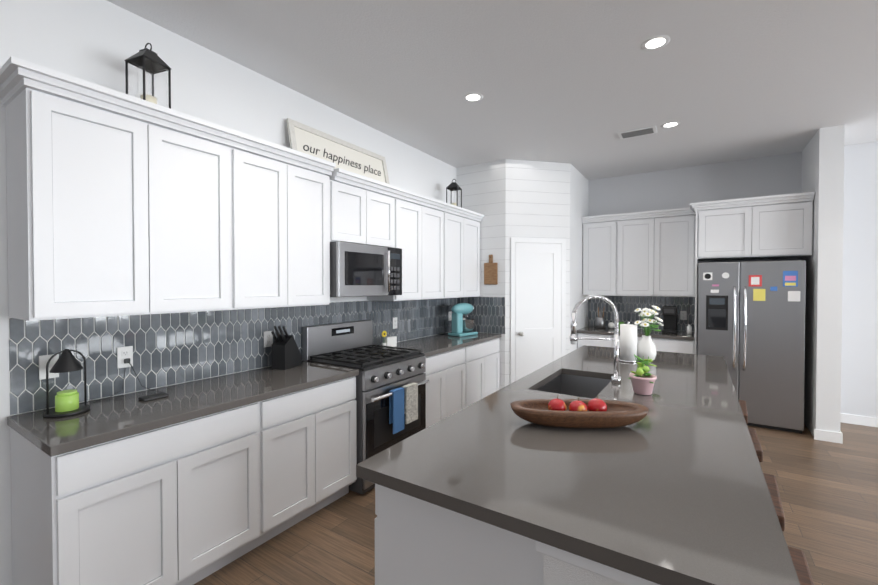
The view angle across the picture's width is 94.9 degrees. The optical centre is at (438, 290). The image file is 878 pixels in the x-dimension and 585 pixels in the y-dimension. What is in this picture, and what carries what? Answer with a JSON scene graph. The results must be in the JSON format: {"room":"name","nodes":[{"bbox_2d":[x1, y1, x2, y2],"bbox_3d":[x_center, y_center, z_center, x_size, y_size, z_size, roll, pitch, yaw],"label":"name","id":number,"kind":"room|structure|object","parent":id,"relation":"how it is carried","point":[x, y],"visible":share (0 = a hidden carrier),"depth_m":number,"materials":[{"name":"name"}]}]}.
{"room":"kitchen","nodes":[
{"label":"kitchen","id":0,"kind":"room"},
{"bbox_2d":[0,0,455,584],"bbox_3d":[-0.525,-0.058,4.241,0.140,3.040,6.125,1,1,33],"label":"wall","id":1,"kind":"structure","parent":0,"point":[98,42],"depth_m":2.34,"materials":[{"name":"white paint"}]},
{"bbox_2d":[0,64,167,320],"bbox_3d":[-1.701,-0.394,1.961,0.352,1.034,0.493,1,1,33],"label":"upper cabinet","id":2,"kind":"object","parent":1,"relation":"attached to","point":[120,203],"depth_m":1.82,"materials":[{"name":"white paint"}]},
{"bbox_2d":[124,43,170,108],"bbox_3d":[-1.528,-1.107,2.121,0.148,0.385,0.148,0,1,21],"label":"lantern","id":3,"kind":"object","parent":2,"relation":"on","point":[148,61],"visible":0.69,"depth_m":2.11,"materials":[{"name":"black metal"}]},
{"bbox_2d":[168,112,247,312],"bbox_3d":[-1.482,-0.398,2.300,0.352,1.034,0.565,1,1,33],"label":"upper cabinet","id":4,"kind":"object","parent":1,"relation":"attached to","point":[208,164],"depth_m":2.26,"materials":[{"name":"white paint"}]},
{"bbox_2d":[9,298,456,414],"bbox_3d":[-0.876,0.329,3.569,0.008,0.451,4.072,1,1,33],"label":"backsplash","id":5,"kind":"structure","parent":1,"relation":"attached to","point":[172,348],"depth_m":2.43,"materials":[{"name":"tile"}]},
{"bbox_2d":[39,354,58,379],"bbox_3d":[-1.900,0.373,1.965,0.011,0.116,0.072,1,1,33],"label":"outlet","id":6,"kind":"object","parent":5,"relation":"attached to","point":[43,360],"visible":0.62,"depth_m":1.95,"materials":[{"name":"white plastic"}]},
{"bbox_2d":[117,346,132,368],"bbox_3d":[-1.733,0.370,2.226,0.008,0.116,0.072,1,1,33],"label":"outlet","id":7,"kind":"object","parent":5,"relation":"attached to","point":[123,353],"visible":1,"depth_m":2.22,"materials":[{"name":"white plastic"}]},
{"bbox_2d":[264,331,272,346],"bbox_3d":[-1.255,0.359,2.965,0.008,0.116,0.072,1,1,33],"label":"outlet","id":8,"kind":"object","parent":5,"relation":"attached to","point":[268,338],"visible":0.92,"depth_m":2.96,"materials":[{"name":"white plastic"}]},
{"bbox_2d":[393,317,396,328],"bbox_3d":[-0.456,0.342,4.199,0.008,0.116,0.072,1,1,33],"label":"outlet","id":9,"kind":"object","parent":5,"relation":"attached to","point":[395,323],"visible":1,"depth_m":4.20,"materials":[{"name":"white plastic"}]},
{"bbox_2d":[448,311,451,320],"bbox_3d":[0.141,0.330,5.123,0.008,0.116,0.072,1,1,33],"label":"outlet","id":10,"kind":"object","parent":5,"relation":"attached to","point":[450,316],"visible":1,"depth_m":5.12,"materials":[{"name":"white plastic"}]},
{"bbox_2d":[248,136,299,308],"bbox_3d":[-1.268,-0.403,2.632,0.352,1.034,0.514,1,1,33],"label":"upper cabinet","id":11,"kind":"object","parent":1,"relation":"attached to","point":[273,172],"depth_m":2.62,"materials":[{"name":"white paint"}]},
{"bbox_2d":[300,156,331,305],"bbox_3d":[-1.076,-0.407,2.927,0.352,1.034,0.441,1,1,33],"label":"upper cabinet","id":12,"kind":"object","parent":1,"relation":"attached to","point":[315,175],"depth_m":2.90,"materials":[{"name":"white paint"}]},
{"bbox_2d":[286,118,389,183],"bbox_3d":[-0.813,-1.121,3.504,0.099,0.376,1.120,1,1,33],"label":"sign","id":13,"kind":"object","parent":12,"relation":"on","point":[301,135],"visible":0.65,"depth_m":3.44,"materials":[{"name":"white wood"}]},
{"bbox_2d":[303,145,380,175],"bbox_3d":[-0.808,-1.118,3.512,0.002,0.105,0.912,-15,-7,32],"label":"lettering","id":14,"kind":"object","parent":13,"relation":"attached to","point":[342,160],"visible":1,"depth_m":3.46,"materials":[{"name":"black paint"}]},
{"bbox_2d":[332,168,375,245],"bbox_3d":[-0.835,-0.637,3.297,0.352,0.534,0.443,1,1,33],"label":"upper cabinet","id":15,"kind":"object","parent":1,"relation":"attached to","point":[353,197],"depth_m":3.21,"materials":[{"name":"white paint"}]},
{"bbox_2d":[330,241,401,296],"bbox_3d":[-0.698,-0.160,3.404,0.469,0.417,0.756,1,1,33],"label":"microwave","id":16,"kind":"object","parent":15,"relation":"attached to","point":[358,270],"visible":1,"depth_m":3.21,"materials":[{"name":"silver metal"}]},
{"bbox_2d":[376,180,395,247],"bbox_3d":[-0.662,-0.641,3.564,0.352,0.534,0.442,1,1,33],"label":"upper cabinet","id":17,"kind":"object","parent":1,"relation":"attached to","point":[385,194],"depth_m":3.54,"materials":[{"name":"white paint"}]},
{"bbox_2d":[367,188,427,300],"bbox_3d":[-0.412,-0.409,3.953,0.352,1.009,0.478,1,1,33],"label":"upper cabinet","id":18,"kind":"object","parent":1,"relation":"attached to","point":[411,209],"depth_m":3.88,"materials":[{"name":"white paint"}]},
{"bbox_2d":[428,200,447,298],"bbox_3d":[-0.201,-0.413,4.279,0.352,1.009,0.549,1,1,33],"label":"upper cabinet","id":19,"kind":"object","parent":1,"relation":"attached to","point":[437,212],"depth_m":4.26,"materials":[{"name":"white paint"}]},
{"bbox_2d":[448,204,467,297],"bbox_3d":[0.023,-0.418,4.625,0.352,1.009,0.564,1,1,33],"label":"upper cabinet","id":20,"kind":"object","parent":1,"relation":"attached to","point":[457,217],"depth_m":4.61,"materials":[{"name":"white paint"}]},
{"bbox_2d":[446,179,461,207],"bbox_3d":[0.178,-1.118,4.757,0.148,0.385,0.148,0,1,25],"label":"lantern","id":21,"kind":"object","parent":20,"relation":"on","point":[453,186],"visible":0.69,"depth_m":4.73,"materials":[{"name":"black metal"}]},
{"bbox_2d":[468,212,483,296],"bbox_3d":[0.242,-0.423,4.964,0.352,1.009,0.492,1,1,33],"label":"upper cabinet","id":22,"kind":"object","parent":1,"relation":"attached to","point":[474,218],"depth_m":4.94,"materials":[{"name":"white paint"}]},
{"bbox_2d":[456,159,505,388],"bbox_3d":[0.550,-0.071,5.138,0.690,3.040,0.120,1,1,33],"label":"wall","id":23,"kind":"structure","parent":0,"point":[482,186],"depth_m":5.00,"materials":[{"name":"paint"}]},
{"bbox_2d":[457,297,504,333],"bbox_3d":[0.520,0.308,5.087,0.678,0.451,0.008,1,1,33],"label":"backsplash","id":24,"kind":"structure","parent":23,"relation":"attached to","point":[488,314],"depth_m":5.03,"materials":[{"name":"tile"}]},
{"bbox_2d":[484,255,497,284],"bbox_3d":[0.640,-0.254,4.990,0.180,0.370,0.022,1,1,33],"label":"cutting board","id":25,"kind":"object","parent":23,"relation":"attached to","point":[490,272],"visible":0.98,"depth_m":4.98,"materials":[{"name":"brown wood"}]},
{"bbox_2d":[107,0,877,179],"bbox_3d":[0.761,-1.574,-0.364,13.000,0.120,12.425,1,1,33],"label":"ceiling","id":26,"kind":"structure","parent":0,"point":[578,85],"depth_m":2.85,"materials":[{"name":"white paint"}]},
{"bbox_2d":[463,92,482,101],"bbox_3d":[0.277,-1.563,3.269,0.164,0.004,0.164,1,1,33],"label":"recessed light","id":27,"kind":"object","parent":26,"relation":"in","point":[472,97],"visible":1,"depth_m":3.27,"materials":[{"name":"white paint"}]},
{"bbox_2d":[617,126,657,138],"bbox_3d":[1.981,-1.570,4.025,0.340,0.010,0.200,1,1,33],"label":"ceiling vent","id":28,"kind":"object","parent":26,"relation":"in","point":[638,132],"visible":0.94,"depth_m":4.00,"materials":[{"name":"white metal"}]},
{"bbox_2d":[641,35,670,49],"bbox_3d":[1.361,-1.552,2.533,0.164,0.004,0.164,1,1,33],"label":"recessed light","id":29,"kind":"object","parent":26,"relation":"in","point":[653,42],"visible":1,"depth_m":2.52,"materials":[{"name":"white paint"}]},
{"bbox_2d":[661,121,679,127],"bbox_3d":[2.197,-1.570,3.825,0.164,0.004,0.164,1,1,33],"label":"recessed light","id":30,"kind":"object","parent":26,"relation":"in","point":[670,124],"visible":1,"depth_m":3.82,"materials":[{"name":"white paint"}]},
{"bbox_2d":[194,422,877,584],"bbox_3d":[0.761,1.575,-0.321,13.000,0.100,12.425,1,1,33],"label":"floor","id":31,"kind":"structure","parent":0,"point":[828,492],"depth_m":2.52,"materials":[{"name":"brown wood"}]},
{"bbox_2d":[7,400,278,584],"bbox_3d":[-1.469,1.054,2.092,0.622,0.876,0.933,1,1,33],"label":"base cabinet","id":32,"kind":"object","parent":31,"relation":"on","point":[190,483],"depth_m":1.82,"materials":[{"name":"white paint"}]},
{"bbox_2d":[7,361,358,455],"bbox_3d":[-1.275,0.592,2.362,0.631,0.040,1.629,1,1,33],"label":"countertop","id":33,"kind":"structure","parent":32,"relation":"on","point":[115,417],"depth_m":2.02,"materials":[{"name":"grey stone"}]},
{"bbox_2d":[43,349,89,417],"bbox_3d":[-1.757,0.428,1.903,0.164,0.300,0.164,1,1,33],"label":"lantern","id":34,"kind":"object","parent":33,"relation":"on","point":[67,404],"visible":1,"depth_m":1.87,"materials":[{"name":"black metal"}]},
{"bbox_2d":[82,358,168,403],"bbox_3d":[-1.651,0.477,2.116,0.254,0.196,0.343,1,1,33],"label":"cords","id":35,"kind":"object","parent":33,"relation":"on","point":[152,396],"visible":0.92,"depth_m":2.17,"materials":[{"name":"black plastic"}]},
{"bbox_2d":[271,326,301,369],"bbox_3d":[-1.119,0.409,2.949,0.110,0.310,0.224,0,1,15],"label":"knife block","id":36,"kind":"object","parent":33,"relation":"on","point":[286,354],"visible":1,"depth_m":2.88,"materials":[{"name":"black wood"}]},
{"bbox_2d":[275,376,356,533],"bbox_3d":[-1.069,1.046,2.711,0.622,0.876,0.829,1,1,33],"label":"base cabinet","id":37,"kind":"object","parent":31,"relation":"on","point":[316,429],"depth_m":2.57,"materials":[{"name":"white paint"}]},
{"bbox_2d":[302,320,429,494],"bbox_3d":[-0.574,0.882,3.338,0.750,1.185,0.758,1,1,33],"label":"range","id":38,"kind":"object","parent":31,"relation":"on","point":[390,398],"visible":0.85,"depth_m":3.16,"materials":[{"name":"silver metal"}]},
{"bbox_2d":[423,348,470,427],"bbox_3d":[-0.183,1.027,4.080,0.622,0.876,0.899,1,1,33],"label":"base cabinet","id":39,"kind":"object","parent":31,"relation":"on","point":[448,390],"depth_m":3.92,"materials":[{"name":"white paint"}]},
{"bbox_2d":[375,332,500,359],"bbox_3d":[0.042,0.564,4.396,0.631,0.040,1.686,1,1,33],"label":"countertop","id":40,"kind":"structure","parent":39,"relation":"on","point":[430,345],"depth_m":4.21,"materials":[{"name":"grey stone"}]},
{"bbox_2d":[382,331,396,347],"bbox_3d":[-0.486,0.467,3.876,0.044,0.167,0.178,1,1,43],"label":"decor","id":41,"kind":"object","parent":40,"relation":"on","point":[391,341],"visible":0.96,"depth_m":3.86,"materials":[{"name":"white ceramic"}]},
{"bbox_2d":[448,303,477,336],"bbox_3d":[0.286,0.344,4.818,0.216,0.387,0.375,1,1,45],"label":"stand mixer","id":42,"kind":"object","parent":40,"relation":"on","point":[462,326],"visible":1,"depth_m":4.73,"materials":[{"name":"teal metal"}]},
{"bbox_2d":[471,336,500,403],"bbox_3d":[0.236,1.018,4.727,0.622,0.876,0.931,1,1,33],"label":"base cabinet","id":43,"kind":"object","parent":31,"relation":"on","point":[485,358],"depth_m":4.59,"materials":[{"name":"white paint"}]},
{"bbox_2d":[356,295,799,584],"bbox_3d":[1.062,0.759,2.380,1.140,1.458,3.174,1,1,33],"label":"kitchen island","id":44,"kind":"object","parent":31,"relation":"on","point":[671,488],"visible":0.96,"depth_m":1.27,"materials":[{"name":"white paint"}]},
{"bbox_2d":[511,395,648,427],"bbox_3d":[0.603,0.518,1.747,0.526,0.123,0.366,1,1,33],"label":"bowl","id":45,"kind":"object","parent":44,"relation":"on","point":[581,413],"visible":1,"depth_m":1.68,"materials":[{"name":"brown wood"}]},
{"bbox_2d":[619,322,638,362],"bbox_3d":[1.500,0.405,3.190,0.150,0.310,0.150,1,1,33],"label":"paper towel roll","id":46,"kind":"object","parent":44,"relation":"on","point":[628,341],"visible":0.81,"depth_m":3.14,"materials":[{"name":"white paper"}]},
{"bbox_2d":[628,354,656,394],"bbox_3d":[1.128,0.465,2.240,0.145,0.216,0.136,1,1,33],"label":"potted plant","id":47,"kind":"object","parent":44,"relation":"on","point":[642,379],"visible":1,"depth_m":2.21,"materials":[{"name":"pink ceramic"}]},
{"bbox_2d":[634,305,663,360],"bbox_3d":[1.655,0.340,3.175,0.199,0.440,0.225,1,1,33],"label":"vase","id":48,"kind":"object","parent":44,"relation":"on","point":[646,347],"visible":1,"depth_m":3.14,"materials":[{"name":"white ceramic"}]},
{"bbox_2d":[578,334,619,347],"bbox_3d":[2.229,1.007,5.511,0.512,0.875,0.622,1,1,33],"label":"base cabinet","id":49,"kind":"object","parent":31,"relation":"on","point":[581,342],"depth_m":5.25,"materials":[{"name":"white paint"}]},
{"bbox_2d":[637,334,696,353],"bbox_3d":[2.722,1.011,5.191,0.952,0.875,0.622,1,1,33],"label":"base cabinet","id":50,"kind":"object","parent":31,"relation":"on","point":[681,342],"depth_m":4.77,"materials":[{"name":"white paint"}]},
{"bbox_2d":[577,326,692,341],"bbox_3d":[2.561,0.553,5.274,1.320,0.040,0.631,1,1,33],"label":"countertop","id":51,"kind":"structure","parent":50,"relation":"on","point":[685,337],"depth_m":5.09,"materials":[{"name":"grey stone"}]},
{"bbox_2d":[595,307,623,328],"bbox_3d":[2.340,0.380,5.525,0.366,0.296,0.127,1,1,33],"label":"utensil crock","id":52,"kind":"object","parent":51,"relation":"on","point":[600,321],"visible":0.96,"depth_m":5.54,"materials":[{"name":"silver metal"}]},
{"bbox_2d":[662,306,676,333],"bbox_3d":[2.926,0.368,5.108,0.150,0.330,0.300,1,1,33],"label":"coffee maker","id":53,"kind":"object","parent":51,"relation":"on","point":[669,313],"visible":1,"depth_m":5.08,"materials":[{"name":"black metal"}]},
{"bbox_2d":[687,322,691,333],"bbox_3d":[3.075,0.465,4.952,0.056,0.142,0.057,1,1,33],"label":"soap bottle","id":54,"kind":"object","parent":51,"relation":"on","point":[689,329],"visible":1,"depth_m":4.93,"materials":[{"name":"white plastic"}]},
{"bbox_2d":[739,400,747,422],"bbox_3d":[2.057,1.153,2.929,0.326,0.656,0.440,1,1,33],"label":"stool","id":55,"kind":"object","parent":31,"relation":"on","point":[743,406],"visible":0.17,"depth_m":2.81,"materials":[{"name":"brown wood"}]},
{"bbox_2d":[697,260,805,432],"bbox_3d":[3.470,0.575,4.566,0.914,1.765,0.789,1,1,33],"label":"refrigerator","id":56,"kind":"object","parent":31,"relation":"on","point":[751,323],"visible":0.85,"depth_m":4.24,"materials":[{"name":"silver metal"}]},
{"bbox_2d":[748,427,762,461],"bbox_3d":[1.677,1.161,2.341,0.314,0.656,0.432,1,1,33],"label":"stool","id":57,"kind":"object","parent":31,"relation":"on","point":[756,442],"visible":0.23,"depth_m":2.19,"materials":[{"name":"brown wood"}]},
{"bbox_2d":[763,473,784,530],"bbox_3d":[1.297,1.169,1.754,0.308,0.656,0.428,1,1,36],"label":"stool","id":58,"kind":"object","parent":31,"relation":"on","point":[771,483],"visible":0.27,"depth_m":1.65,"materials":[{"name":"brown wood"}]},
{"bbox_2d":[788,546,813,584],"bbox_3d":[0.960,1.177,1.233,0.322,0.656,0.438,1,1,33],"label":"stool","id":59,"kind":"object","parent":31,"relation":"on","point":[799,560],"visible":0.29,"depth_m":1.24,"materials":[{"name":"brown wood"}]},
{"bbox_2d":[505,159,569,385],"bbox_3d":[1.216,-0.070,5.050,0.863,3.040,0.120,0,1,-12],"label":"wall","id":60,"kind":"structure","parent":0,"point":[537,199],"depth_m":4.97,"materials":[{"name":"paint"}]},
{"bbox_2d":[510,238,565,383],"bbox_3d":[1.231,0.406,4.988,0.730,2.090,0.020,0,1,-12],"label":"door frame","id":61,"kind":"structure","parent":60,"relation":"attached to","point":[514,241],"depth_m":4.92,"materials":[{"name":"white paint"}]},
{"bbox_2d":[515,243,561,380],"bbox_3d":[1.225,0.432,4.977,0.443,2.020,0.466,1,1,33],"label":"pantry door","id":62,"kind":"structure","parent":60,"relation":"in","point":[538,293],"depth_m":4.98,"materials":[{"name":"white paint"}]},
{"bbox_2d":[570,164,587,351],"bbox_3d":[1.892,-0.077,5.565,0.120,3.040,1.075,1,1,33],"label":"wall","id":63,"kind":"structure","parent":0,"point":[578,195],"depth_m":5.38,"materials":[{"name":"white paint"}]},
{"bbox_2d":[588,141,877,417],"bbox_3d":[5.886,-0.050,3.621,8.700,3.040,0.200,1,1,33],"label":"wall","id":64,"kind":"structure","parent":0,"point":[780,174],"depth_m":4.43,"materials":[{"name":"white paint"}]},
{"bbox_2d":[588,295,694,330],"bbox_3d":[2.736,0.301,5.541,1.320,0.451,0.008,1,1,33],"label":"backsplash","id":65,"kind":"structure","parent":64,"relation":"attached to","point":[626,306],"depth_m":5.54,"materials":[{"name":"tile"}]},
{"bbox_2d":[680,311,686,319],"bbox_3d":[3.180,0.328,5.242,0.072,0.116,0.008,1,1,33],"label":"outlet","id":66,"kind":"object","parent":65,"relation":"attached to","point":[683,315],"visible":1,"depth_m":5.24,"materials":[{"name":"white plastic"}]},
{"bbox_2d":[582,192,814,296],"bbox_3d":[2.973,-0.459,4.965,2.330,1.082,0.695,1,1,33],"label":"upper cabinet","id":67,"kind":"object","parent":64,"relation":"attached to","point":[647,253],"visible":1,"depth_m":4.96,"materials":[{"name":"white paint"}]},
{"bbox_2d":[840,413,877,426],"bbox_3d":[6.886,1.431,2.868,6.182,0.100,0.014,1,1,33],"label":"baseboard","id":68,"kind":"structure","parent":64,"relation":"attached to","point":[845,418],"depth_m":4.37,"materials":[{"name":"white paint"}]},
{"bbox_2d":[801,125,844,435],"bbox_3d":[3.999,-0.058,4.237,0.175,3.040,0.815,1,1,33],"label":"wall","id":69,"kind":"structure","parent":0,"point":[823,165],"depth_m":3.92,"materials":[{"name":"white paint"}]},
{"bbox_2d":[828,431,842,443],"bbox_3d":[4.064,1.413,4.184,0.014,0.100,0.790,1,1,33],"label":"baseboard","id":70,"kind":"structure","parent":69,"relation":"attached to","point":[838,436],"depth_m":3.87,"materials":[{"name":"white paint"}]}
]}

